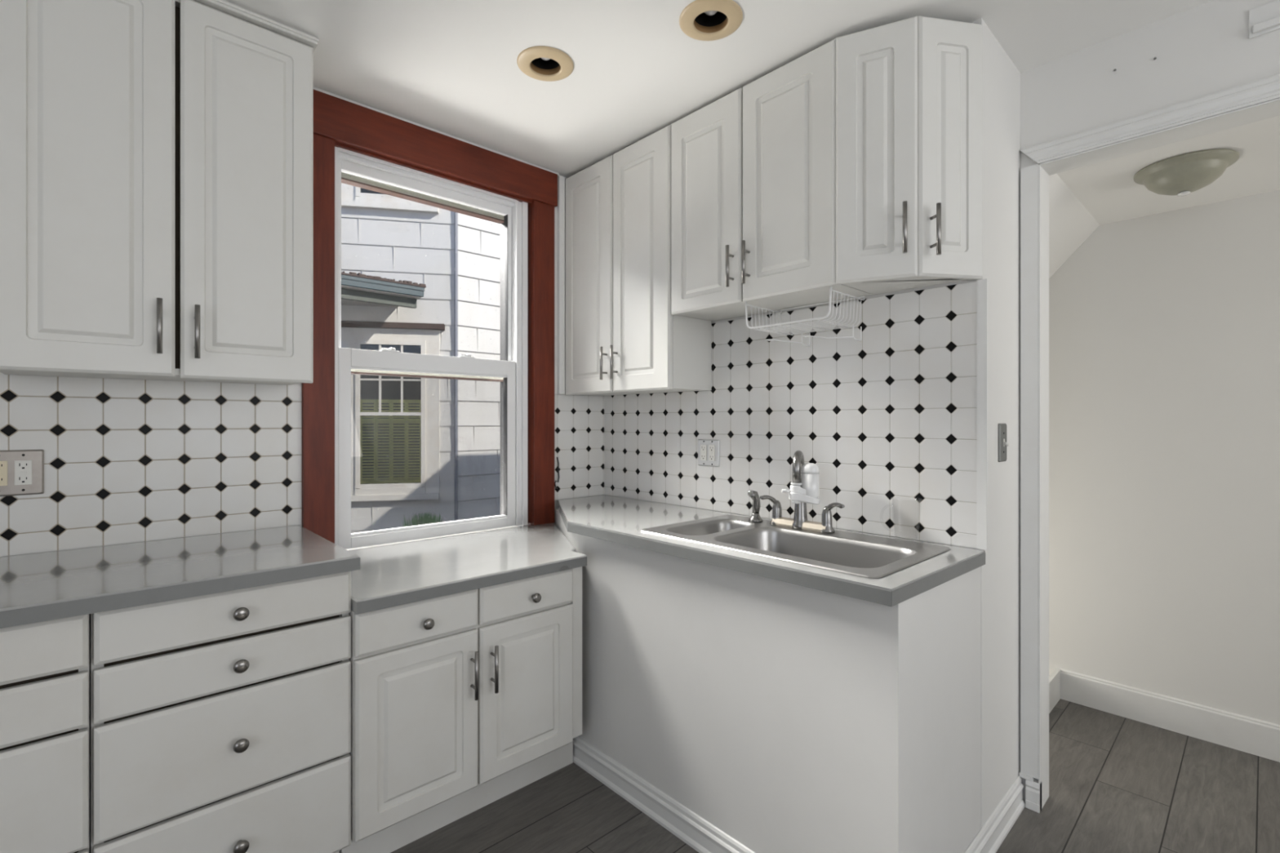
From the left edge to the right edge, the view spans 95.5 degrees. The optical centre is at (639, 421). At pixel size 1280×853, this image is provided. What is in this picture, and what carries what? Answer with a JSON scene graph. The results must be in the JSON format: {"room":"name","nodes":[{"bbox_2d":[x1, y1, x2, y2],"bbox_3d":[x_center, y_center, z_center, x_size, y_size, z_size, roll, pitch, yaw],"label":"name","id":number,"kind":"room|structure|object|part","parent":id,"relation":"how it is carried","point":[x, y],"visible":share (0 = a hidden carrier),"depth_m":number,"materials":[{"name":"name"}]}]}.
{"room":"kitchen","nodes":[
{"label":"kitchen","id":0,"kind":"room"},
{"bbox_2d":[0,86,601,557],"bbox_3d":[-1.768,0.053,1.630,4.206,2.503,0.182,0,0,-43],"label":"wall","id":1,"kind":"structure","parent":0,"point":[1,373],"depth_m":2.79,"materials":[{"name":"paint"}]},
{"bbox_2d":[0,374,302,556],"bbox_3d":[-1.758,0.120,1.550,1.513,0.493,0.006,0,0,-43],"label":"tile backsplash","id":2,"kind":"structure","parent":1,"relation":"attached to","point":[126,460],"depth_m":1.78,"materials":[{"name":"white tile"}]},
{"bbox_2d":[0,449,44,496],"bbox_3d":[-1.711,0.141,1.581,0.125,0.124,0.011,0,0,-43],"label":"wall outlet","id":3,"kind":"object","parent":2,"relation":"attached to","point":[21,471],"visible":1,"depth_m":1.59,"materials":[{"name":"metal"}]},
{"bbox_2d":[0,461,7,485],"bbox_3d":[-1.726,0.141,1.563,0.033,0.067,0.005,0,0,-43],"label":"receptacle","id":4,"kind":"object","parent":3,"relation":"attached to","point":[3,464],"depth_m":1.57,"materials":[{"name":"beige plastic"}]},
{"bbox_2d":[14,460,31,484],"bbox_3d":[-1.692,0.141,1.595,0.033,0.067,0.005,0,0,-43],"label":"receptacle","id":5,"kind":"object","parent":3,"relation":"attached to","point":[23,468],"depth_m":1.59,"materials":[{"name":"white plastic"}]},
{"bbox_2d":[0,0,319,385],"bbox_3d":[-1.359,-0.658,1.679,0.703,1.078,0.348,0,0,-43],"label":"upper cabinet","id":6,"kind":"object","parent":1,"relation":"attached to","point":[157,156],"visible":1,"depth_m":1.55,"materials":[{"name":"white wood"}]},
{"bbox_3d":[-1.396,-0.646,1.473,0.340,1.048,0.020,0,0,-43],"label":"door","id":7,"kind":"part","parent":6,"relation":"part of","materials":[{"name":"white wood"}]},
{"bbox_3d":[-1.277,-0.252,1.543,0.012,0.146,0.038,0,0,-43],"label":"handle","id":8,"kind":"part","parent":6,"relation":"part of","materials":[{"name":"silver metal"}]},
{"bbox_3d":[-1.218,-0.245,1.598,0.012,0.146,0.038,0,0,-43],"label":"handle","id":9,"kind":"part","parent":6,"relation":"part of","materials":[{"name":"silver metal"}]},
{"bbox_3d":[-1.143,-0.644,1.707,0.326,1.050,0.020,0,0,-43],"label":"door","id":10,"kind":"part","parent":6,"relation":"part of","materials":[{"name":"white wood"}]},
{"bbox_3d":[-1.366,-1.185,1.687,0.703,0.024,0.326,0,0,-43],"label":"trim","id":11,"kind":"part","parent":6,"relation":"part of","materials":[{"name":"white wood"}]},
{"bbox_2d":[302,88,557,549],"bbox_3d":[-0.851,-0.348,2.474,1.083,1.665,0.186,0,0,-43],"label":"window","id":12,"kind":"structure","parent":1,"relation":"attached to","point":[351,168],"depth_m":2.43,"materials":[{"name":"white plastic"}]},
{"bbox_3d":[-0.922,-0.605,2.499,0.753,0.820,0.040,0,0,-43],"label":"storm frame","id":13,"kind":"part","parent":12,"relation":"part of","materials":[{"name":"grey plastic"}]},
{"bbox_3d":[-0.882,-0.615,2.456,0.753,0.760,0.030,0,0,-43],"label":"sash","id":14,"kind":"part","parent":12,"relation":"part of","materials":[{"name":"white plastic"}]},
{"bbox_3d":[-0.858,0.103,2.430,0.751,0.756,0.030,0,0,-43],"label":"sash","id":15,"kind":"part","parent":12,"relation":"part of","materials":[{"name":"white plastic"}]},
{"bbox_2d":[554,394,604,500],"bbox_3d":[-0.305,0.125,2.900,0.322,0.508,0.006,0,0,-43],"label":"tile backsplash","id":16,"kind":"structure","parent":1,"relation":"attached to","point":[579,420],"depth_m":2.90,"materials":[{"name":"white tile"}]},
{"bbox_2d":[554,457,559,488],"bbox_3d":[-0.400,0.250,2.795,0.026,0.155,0.016,0,0,-43],"label":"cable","id":17,"kind":"object","parent":16,"relation":"attached to","point":[557,457],"visible":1,"depth_m":2.80,"materials":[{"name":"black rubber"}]},
{"bbox_2d":[225,0,1212,177],"bbox_3d":[0.180,-1.226,-0.101,4.705,0.057,5.350,0,0,-43],"label":"ceiling","id":18,"kind":"structure","parent":0,"point":[451,67],"depth_m":1.87,"materials":[{"name":"white paint"}]},
{"bbox_2d":[516,45,573,81],"bbox_3d":[-0.317,-1.258,1.948,0.188,0.143,0.188,0,0,-43],"label":"recessed light","id":19,"kind":"object","parent":18,"relation":"in","point":[543,63],"visible":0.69,"depth_m":1.95,"materials":[{"name":"brown metal"}]},
{"bbox_2d":[679,0,742,40],"bbox_3d":[0.211,-1.258,1.731,0.188,0.143,0.188,0,0,-43],"label":"recessed light","id":20,"kind":"object","parent":18,"relation":"in","point":[700,20],"visible":1,"depth_m":1.74,"materials":[{"name":"brown metal"}]},
{"bbox_3d":[0.211,-1.260,1.731,0.060,0.088,0.060,0,0,-43],"label":"bulb","id":21,"kind":"part","parent":20,"relation":"part of","materials":[{"name":"white glass"}]},
{"bbox_2d":[555,508,981,852],"bbox_3d":[0.205,0.863,2.162,0.590,0.884,1.780,0,0,-43],"label":"wall","id":22,"kind":"structure","parent":0,"point":[787,717],"depth_m":1.62,"materials":[{"name":"paint"}]},
{"bbox_2d":[557,494,985,606],"bbox_3d":[0.194,0.400,2.151,0.608,0.040,1.768,0,0,-43],"label":"countertop","id":23,"kind":"structure","parent":22,"relation":"on","point":[615,519],"depth_m":1.70,"materials":[{"name":"grey laminate"}]},
{"bbox_2d":[640,514,950,577],"bbox_3d":[0.462,0.466,1.871,0.500,0.181,0.845,0,0,-43],"label":"sink","id":24,"kind":"object","parent":23,"relation":"in","point":[868,556],"visible":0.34,"depth_m":1.90,"materials":[{"name":"silver metal"}]},
{"bbox_2d":[747,490,763,522],"bbox_3d":[0.435,0.317,2.185,0.054,0.117,0.054,0,0,-43],"label":"sprayer","id":25,"kind":"object","parent":24,"relation":"on","point":[755,517],"visible":1,"depth_m":2.17,"materials":[{"name":"silver metal"}]},
{"bbox_2d":[760,450,844,533],"bbox_3d":[0.554,0.238,2.005,0.134,0.275,0.314,0,0,-43],"label":"faucet","id":26,"kind":"object","parent":24,"relation":"on","point":[800,522],"visible":0.96,"depth_m":2.01,"materials":[{"name":"silver metal"}]},
{"bbox_3d":[0.483,0.322,2.107,0.089,0.107,0.052,0,0,-30],"label":"handle","id":27,"kind":"part","parent":26,"relation":"part of","materials":[{"name":"silver metal"}]},
{"bbox_3d":[0.555,0.238,2.007,0.062,0.275,0.141,0,0,15],"label":"spout","id":28,"kind":"part","parent":26,"relation":"part of","materials":[{"name":"silver metal"}]},
{"bbox_2d":[782,462,819,504],"bbox_3d":[0.542,0.210,1.951,0.126,0.138,0.064,0,0,-9],"label":"water filter","id":29,"kind":"object","parent":26,"relation":"attached to","point":[808,493],"visible":1,"depth_m":1.93,"materials":[{"name":"white plastic"}]},
{"bbox_3d":[0.491,0.234,1.955,0.026,0.011,0.011,0,0,0],"label":"lever","id":30,"kind":"part","parent":29,"relation":"part of","materials":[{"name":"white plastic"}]},
{"bbox_3d":[0.650,0.323,1.949,0.052,0.106,0.106,0,0,-36],"label":"handle","id":31,"kind":"part","parent":26,"relation":"part of","materials":[{"name":"silver metal"}]},
{"bbox_2d":[964,776,1025,852],"bbox_3d":[0.943,1.258,1.646,0.968,0.095,0.020,0,0,-43],"label":"baseboard","id":32,"kind":"structure","parent":22,"relation":"attached to","point":[995,830],"depth_m":1.81,"materials":[{"name":"paint"}]},
{"bbox_2d":[606,17,1020,828],"bbox_3d":[0.877,0.053,2.904,1.404,2.503,1.915,0,0,-43],"label":"wall","id":33,"kind":"structure","parent":0,"point":[1001,572],"depth_m":1.86,"materials":[{"name":"paint"}]},
{"bbox_2d":[565,124,711,395],"bbox_3d":[-0.045,-0.654,2.636,0.297,1.053,0.708,0,0,-43],"label":"upper cabinet","id":34,"kind":"object","parent":33,"relation":"attached to","point":[623,336],"visible":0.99,"depth_m":2.48,"materials":[{"name":"white wood"}]},
{"bbox_3d":[-0.240,-0.653,2.698,0.020,1.051,0.354,0,0,-43],"label":"door","id":35,"kind":"part","parent":34,"relation":"part of","materials":[{"name":"white wood"}]},
{"bbox_3d":[-0.162,-0.256,2.572,0.038,0.146,0.012,0,0,-43],"label":"handle","id":36,"kind":"part","parent":34,"relation":"part of","materials":[{"name":"silver metal"}]},
{"bbox_3d":[-0.114,-0.256,2.520,0.038,0.146,0.012,0,0,-43],"label":"handle","id":37,"kind":"part","parent":34,"relation":"part of","materials":[{"name":"silver metal"}]},
{"bbox_3d":[0.004,-0.653,2.436,0.020,1.051,0.349,0,0,-43],"label":"door","id":38,"kind":"part","parent":34,"relation":"part of","materials":[{"name":"white wood"}]},
{"bbox_2d":[671,38,872,320],"bbox_3d":[0.439,-0.801,2.116,0.297,0.759,0.703,0,0,-43],"label":"upper cabinet","id":39,"kind":"object","parent":33,"relation":"attached to","point":[753,168],"visible":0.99,"depth_m":2.00,"materials":[{"name":"white wood"}]},
{"bbox_3d":[0.243,-0.800,2.179,0.020,0.757,0.344,0,0,-43],"label":"door","id":40,"kind":"part","parent":39,"relation":"part of","materials":[{"name":"white wood"}]},
{"bbox_3d":[0.317,-0.547,2.056,0.038,0.146,0.012,0,0,-43],"label":"handle","id":41,"kind":"part","parent":39,"relation":"part of","materials":[{"name":"silver metal"}]},
{"bbox_3d":[0.365,-0.547,2.005,0.038,0.146,0.012,0,0,-43],"label":"handle","id":42,"kind":"part","parent":39,"relation":"part of","materials":[{"name":"silver metal"}]},
{"bbox_3d":[0.484,-0.800,1.919,0.020,0.757,0.354,0,0,-43],"label":"door","id":43,"kind":"part","parent":39,"relation":"part of","materials":[{"name":"white wood"}]},
{"bbox_2d":[745,285,864,346],"bbox_3d":[0.565,-0.347,2.010,0.225,0.153,0.336,0,0,-43],"label":"wire basket","id":44,"kind":"object","parent":39,"relation":"hanging from","point":[842,326],"visible":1,"depth_m":1.99,"materials":[{"name":"white metal"}]},
{"bbox_3d":[0.486,-0.373,1.935,0.006,0.099,0.334,0,0,-43],"label":"frame","id":45,"kind":"part","parent":44,"relation":"part of","materials":[{"name":"white metal"}]},
{"bbox_2d":[604,281,976,548],"bbox_3d":[0.412,-0.019,2.369,0.006,0.796,1.746,0,0,-43],"label":"tile backsplash","id":46,"kind":"structure","parent":33,"relation":"attached to","point":[886,419],"depth_m":2.06,"materials":[{"name":"white tile"}]},
{"bbox_2d":[697,439,719,466],"bbox_3d":[0.291,0.135,2.486,0.011,0.114,0.118,0,0,-43],"label":"wall outlet","id":47,"kind":"object","parent":46,"relation":"attached to","point":[708,450],"visible":1,"depth_m":2.48,"materials":[{"name":"grey plastic"}]},
{"bbox_2d":[700,444,706,460],"bbox_3d":[0.273,0.135,2.501,0.005,0.067,0.033,0,0,-43],"label":"receptacle","id":48,"kind":"object","parent":47,"relation":"attached to","point":[703,447],"depth_m":2.50,"materials":[{"name":"white plastic"}]},
{"bbox_2d":[708,444,715,461],"bbox_3d":[0.305,0.135,2.467,0.005,0.067,0.033,0,0,-43],"label":"receptacle","id":49,"kind":"object","parent":47,"relation":"attached to","point":[711,447],"depth_m":2.46,"materials":[{"name":"white plastic"}]},
{"bbox_2d":[835,15,982,294],"bbox_3d":[0.811,-0.801,1.759,0.280,0.759,0.335,0,0,-43],"label":"upper cabinet","id":50,"kind":"object","parent":33,"relation":"attached to","point":[909,91],"visible":1,"depth_m":1.71,"materials":[{"name":"white wood"}]},
{"bbox_3d":[0.705,-0.800,1.739,0.228,0.757,0.020,0,0,25],"label":"door","id":51,"kind":"part","parent":50,"relation":"part of","materials":[{"name":"white wood"}]},
{"bbox_3d":[0.766,-0.557,1.678,0.012,0.146,0.038,0,0,25],"label":"handle","id":52,"kind":"part","parent":50,"relation":"part of","materials":[{"name":"silver metal"}]},
{"bbox_3d":[0.848,-0.548,1.668,0.012,0.146,0.038,0,0,-13],"label":"handle","id":53,"kind":"part","parent":50,"relation":"part of","materials":[{"name":"silver metal"}]},
{"bbox_3d":[0.913,-0.800,1.710,0.213,0.757,0.020,0,0,-10],"label":"door","id":54,"kind":"part","parent":50,"relation":"part of","materials":[{"name":"white wood"}]},
{"bbox_2d":[976,278,987,550],"bbox_3d":[1.012,-0.020,1.720,0.009,0.798,0.028,0,0,-43],"label":"trim","id":55,"kind":"structure","parent":33,"relation":"attached to","point":[982,284],"depth_m":1.72,"materials":[{"name":"paint"}]},
{"bbox_2d":[998,423,1009,462],"bbox_3d":[1.162,0.068,1.846,0.072,0.122,0.022,0,0,-43],"label":"light switch","id":56,"kind":"object","parent":33,"relation":"attached to","point":[1002,443],"visible":1,"depth_m":1.84,"materials":[{"name":"grey"}]},
{"bbox_2d":[391,698,1279,852],"bbox_3d":[0.598,1.335,0.254,5.800,0.060,5.300,0,0,-43],"label":"floor","id":57,"kind":"structure","parent":0,"point":[1117,784],"depth_m":1.95,"materials":[{"name":"grey wood"}]},
{"bbox_2d":[0,613,90,852],"bbox_3d":[-1.542,0.856,1.292,0.466,0.899,0.655,0,0,-43],"label":"base cabinet","id":58,"kind":"object","parent":57,"relation":"on","point":[45,666],"visible":0.91,"depth_m":1.19,"materials":[{"name":"white wood"}]},
{"bbox_3d":[-1.345,0.783,1.083,0.461,0.250,0.020,0,0,-43],"label":"drawer","id":59,"kind":"part","parent":58,"relation":"part of","materials":[{"name":"white wood"}]},
{"bbox_3d":[-1.345,0.592,1.083,0.461,0.115,0.020,0,0,-43],"label":"drawer","id":60,"kind":"part","parent":58,"relation":"part of","materials":[{"name":"white wood"}]},
{"bbox_3d":[-1.345,0.466,1.083,0.461,0.116,0.020,0,0,-43],"label":"drawer","id":61,"kind":"part","parent":58,"relation":"part of","materials":[{"name":"white wood"}]},
{"bbox_3d":[-1.345,1.040,1.083,0.461,0.246,0.020,0,0,-43],"label":"drawer","id":62,"kind":"part","parent":58,"relation":"part of","materials":[{"name":"white wood"}]},
{"bbox_2d":[90,571,351,852],"bbox_3d":[-1.179,0.856,1.629,0.520,0.899,0.655,0,0,-43],"label":"base cabinet","id":63,"kind":"object","parent":57,"relation":"on","point":[220,722],"visible":0.97,"depth_m":1.39,"materials":[{"name":"white wood"}]},
{"bbox_2d":[0,524,359,628],"bbox_3d":[-1.536,0.386,1.308,1.509,0.038,0.648,0,0,-43],"label":"countertop","id":64,"kind":"structure","parent":63,"relation":"on","point":[41,587],"depth_m":1.45,"materials":[{"name":"grey stone"}]},
{"bbox_3d":[-0.982,1.040,1.420,0.514,0.246,0.020,0,0,-43],"label":"drawer","id":65,"kind":"part","parent":63,"relation":"part of","materials":[{"name":"white wood"}]},
{"bbox_3d":[-0.982,0.783,1.420,0.514,0.250,0.020,0,0,-43],"label":"drawer","id":66,"kind":"part","parent":63,"relation":"part of","materials":[{"name":"white wood"}]},
{"bbox_3d":[-0.982,0.592,1.420,0.514,0.115,0.020,0,0,-43],"label":"drawer","id":67,"kind":"part","parent":63,"relation":"part of","materials":[{"name":"white wood"}]},
{"bbox_3d":[-0.982,0.466,1.420,0.514,0.116,0.020,0,0,-43],"label":"drawer","id":68,"kind":"part","parent":63,"relation":"part of","materials":[{"name":"white wood"}]},
{"bbox_3d":[-0.964,1.027,1.403,0.033,0.033,0.030,0,0,-43],"label":"knob","id":69,"kind":"part","parent":63,"relation":"part of","materials":[{"name":"silver metal"}]},
{"bbox_3d":[-0.964,0.781,1.403,0.033,0.033,0.030,0,0,-43],"label":"knob","id":70,"kind":"part","parent":63,"relation":"part of","materials":[{"name":"silver metal"}]},
{"bbox_3d":[-0.964,0.590,1.403,0.033,0.033,0.030,0,0,-43],"label":"knob","id":71,"kind":"part","parent":63,"relation":"part of","materials":[{"name":"silver metal"}]},
{"bbox_3d":[-0.964,0.464,1.403,0.033,0.033,0.030,0,0,-43],"label":"knob","id":72,"kind":"part","parent":63,"relation":"part of","materials":[{"name":"silver metal"}]},
{"bbox_2d":[339,566,582,852],"bbox_3d":[-0.673,0.913,2.070,0.816,0.784,0.668,0,0,-43],"label":"base cabinet","id":73,"kind":"object","parent":57,"relation":"on","point":[461,702],"visible":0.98,"depth_m":1.79,"materials":[{"name":"white wood"}]},
{"bbox_3d":[-0.644,0.586,1.707,0.362,0.119,0.020,0,0,-43],"label":"drawer","id":74,"kind":"part","parent":73,"relation":"part of","materials":[{"name":"white wood"}]},
{"bbox_3d":[-0.644,0.901,1.707,0.362,0.494,0.020,0,0,-43],"label":"door","id":75,"kind":"part","parent":73,"relation":"part of","materials":[{"name":"white wood"}]},
{"bbox_3d":[-0.619,0.591,1.696,0.033,0.033,0.030,0,0,-43],"label":"knob","id":76,"kind":"part","parent":73,"relation":"part of","materials":[{"name":"silver metal"}]},
{"bbox_2d":[347,523,586,614],"bbox_3d":[-0.598,0.503,2.183,1.082,0.036,0.680,0,0,-43],"label":"countertop","id":77,"kind":"structure","parent":73,"relation":"on","point":[388,575],"depth_m":1.99,"materials":[{"name":"grey laminate"}]},
{"bbox_3d":[-0.510,0.781,1.792,0.012,0.146,0.038,0,0,-43],"label":"handle","id":78,"kind":"part","parent":73,"relation":"part of","materials":[{"name":"silver metal"}]},
{"bbox_3d":[-0.460,0.781,1.838,0.012,0.146,0.038,0,0,-43],"label":"handle","id":79,"kind":"part","parent":73,"relation":"part of","materials":[{"name":"silver metal"}]},
{"bbox_3d":[-0.374,0.586,1.957,0.362,0.119,0.020,0,0,-43],"label":"drawer","id":80,"kind":"part","parent":73,"relation":"part of","materials":[{"name":"white wood"}]},
{"bbox_3d":[-0.374,0.901,1.957,0.362,0.494,0.020,0,0,-43],"label":"door","id":81,"kind":"part","parent":73,"relation":"part of","materials":[{"name":"white wood"}]},
{"bbox_3d":[-0.349,0.591,1.946,0.033,0.033,0.030,0,0,-43],"label":"knob","id":82,"kind":"part","parent":73,"relation":"part of","materials":[{"name":"silver metal"}]},
{"bbox_2d":[1020,0,1279,802],"bbox_3d":[2.517,0.053,0.769,0.096,2.503,3.444,0,0,-43],"label":"wall","id":83,"kind":"structure","parent":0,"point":[1206,48],"depth_m":1.76,"materials":[{"name":"paint"}]},
{"bbox_2d":[1018,73,1279,813],"bbox_3d":[1.688,0.187,1.640,0.127,2.236,1.047,0,0,-43],"label":"door frame","id":84,"kind":"structure","parent":83,"relation":"attached to","point":[1256,100],"depth_m":1.95,"materials":[{"name":"paint"}]},
{"bbox_3d":[1.655,-0.896,1.609,0.025,0.070,1.047,0,0,-43],"label":"head casing","id":85,"kind":"part","parent":84,"relation":"part of","materials":[{"name":"paint"}]},
{"bbox_2d":[1248,0,1279,38],"bbox_3d":[1.782,-1.093,1.478,0.016,0.079,0.323,0,0,-43],"label":"wall bracket","id":86,"kind":"object","parent":83,"relation":"attached to","point":[1265,18],"visible":1,"depth_m":1.57,"materials":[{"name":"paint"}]},
{"bbox_2d":[1048,189,1279,724],"bbox_3d":[2.771,0.053,1.999,0.140,2.503,4.900,0,0,-43],"label":"wall","id":87,"kind":"structure","parent":0,"point":[1164,327],"depth_m":2.46,"materials":[{"name":"paint"}]},
{"bbox_2d":[1048,667,1060,713],"bbox_3d":[1.837,1.237,2.615,0.390,0.136,0.017,0,0,-43],"label":"baseboard","id":88,"kind":"structure","parent":87,"relation":"attached to","point":[1055,677],"depth_m":2.66,"materials":[{"name":"paint"}]},
{"bbox_2d":[1060,668,1279,762],"bbox_3d":[3.178,1.236,1.447,0.014,0.138,3.518,0,0,-43],"label":"baseboard","id":89,"kind":"structure","parent":87,"relation":"attached to","point":[1254,736],"depth_m":2.44,"materials":[{"name":"paint"}]},
{"bbox_2d":[1048,115,1279,278],"bbox_3d":[2.422,-0.275,1.607,0.905,1.840,4.800,0,0,-43],"label":"ceiling","id":90,"kind":"structure","parent":0,"point":[1082,199],"depth_m":2.19,"materials":[{"name":"white paint"}]},
{"bbox_2d":[1133,148,1239,196],"bbox_3d":[1.898,-0.839,2.028,0.269,0.102,0.269,0,0,-43],"label":"dome light","id":91,"kind":"object","parent":90,"relation":"attached to","point":[1181,175],"visible":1,"depth_m":1.97,"materials":[{"name":"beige glass"}]},
{"bbox_3d":[1.898,-0.884,2.028,0.269,0.012,0.269,0,0,-43],"label":"plate","id":92,"kind":"part","parent":91,"relation":"part of","materials":[{"name":"beige glass"}]},
{"label":"outside","id":93,"kind":"structure","parent":0,"visible":0},
{"bbox_3d":[-5.007,1.715,8.198,24.000,0.020,13.830,0,0,-43],"label":"ground","id":94,"kind":"structure","parent":93,"visible":0},
{"bbox_2d":[341,182,500,533],"bbox_3d":[-3.788,-1.613,8.723,12.500,7.164,6.719,0,0,-43],"label":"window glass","id":95,"kind":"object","parent":94,"relation":"on","point":[417,277],"visible":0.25,"depth_m":6.21,"materials":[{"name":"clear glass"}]},
{"bbox_2d":[402,510,450,527],"bbox_3d":[-2.007,1.266,5.397,0.635,0.879,0.802,0,0,33],"label":"grass","id":96,"kind":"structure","parent":94,"relation":"on","point":[422,515],"depth_m":5.38,"materials":[{"name":"green plant"}]}
]}

